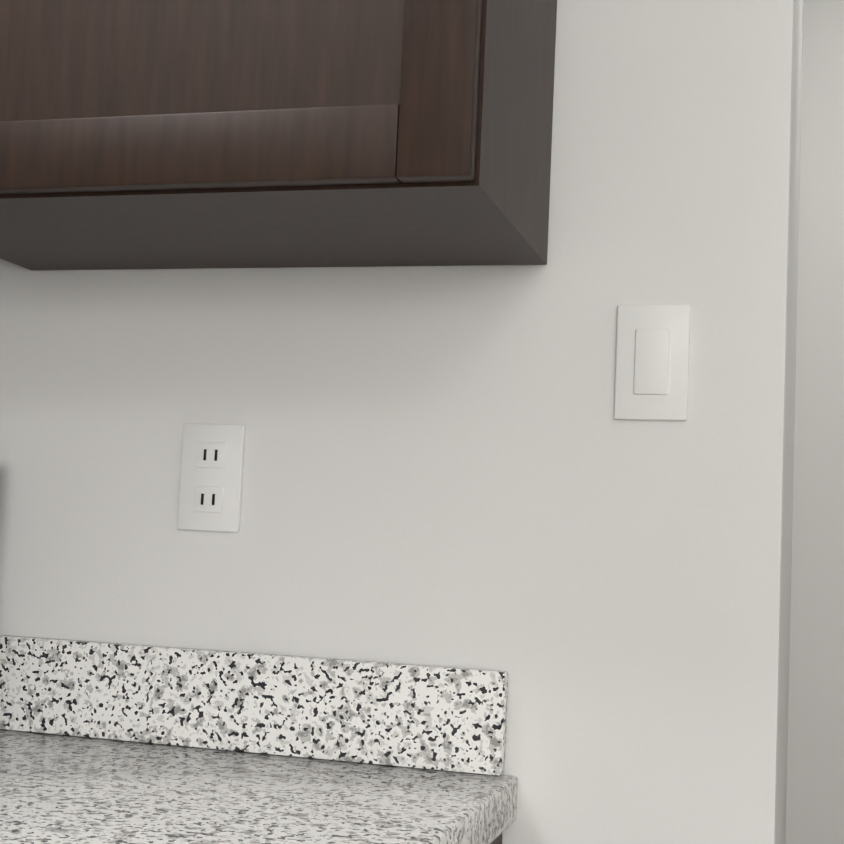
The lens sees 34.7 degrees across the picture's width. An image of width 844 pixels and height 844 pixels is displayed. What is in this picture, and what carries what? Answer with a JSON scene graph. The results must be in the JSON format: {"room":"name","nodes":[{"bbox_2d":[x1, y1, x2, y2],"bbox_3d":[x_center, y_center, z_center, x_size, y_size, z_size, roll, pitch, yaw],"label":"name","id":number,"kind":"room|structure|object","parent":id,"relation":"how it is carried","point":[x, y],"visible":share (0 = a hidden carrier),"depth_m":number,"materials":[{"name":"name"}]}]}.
{"room":"kitchen","nodes":[
{"label":"kitchen","id":0,"kind":"room"},
{"bbox_2d":[0,0,794,843],"bbox_3d":[1.974,-0.111,0.934,13.000,2.950,0.120,1,-5,16],"label":"wall","id":1,"kind":"structure","parent":0,"point":[452,466],"depth_m":1.39,"materials":[{"name":"paint"}]},
{"bbox_2d":[177,423,244,531],"bbox_3d":[-0.229,0.060,1.464,0.072,0.116,0.008,1,-5,16],"label":"outlet","id":2,"kind":"object","parent":1,"relation":"attached to","point":[211,474],"visible":1,"depth_m":1.46,"materials":[{"name":"white plastic"}]},
{"bbox_2d":[0,0,556,269],"bbox_3d":[-0.165,-0.605,1.313,0.654,0.842,0.383,1,-5,16],"label":"upper cabinet","id":3,"kind":"object","parent":1,"relation":"attached to","point":[164,134],"visible":1,"depth_m":1.17,"materials":[{"name":"brown wood"}]},
{"bbox_2d":[614,305,690,420],"bbox_3d":[0.229,-0.060,1.347,0.072,0.116,0.010,1,-5,16],"label":"light switch","id":4,"kind":"object","parent":1,"relation":"attached to","point":[652,364],"visible":1,"depth_m":1.34,"materials":[{"name":"white plastic"}]},
{"bbox_2d":[776,0,803,843],"bbox_3d":[0.612,-0.040,2.460,0.120,2.950,2.090,1,-5,16],"label":"door frame","id":5,"kind":"structure","parent":0,"point":[789,446],"depth_m":2.00,"materials":[{"name":"paint"}]},
{"bbox_2d":[785,0,843,843],"bbox_3d":[1.569,0.070,3.209,1.322,2.950,0.120,1,-5,16],"label":"door","id":6,"kind":"structure","parent":0,"point":[815,787],"depth_m":3.31,"materials":[{"name":"paint"}]},
{"bbox_3d":[1.380,1.217,-1.078,13.400,0.100,10.600,1,-5,16],"label":"floor","id":7,"kind":"structure","parent":0,"visible":0},
{"bbox_2d":[0,635,517,843],"bbox_3d":[-0.294,0.744,1.078,0.591,1.066,0.647,1,-5,16],"label":"kitchen counter","id":8,"kind":"object","parent":7,"relation":"on","point":[109,743],"visible":1,"depth_m":1.35,"materials":[{"name":"stone"}]}
]}

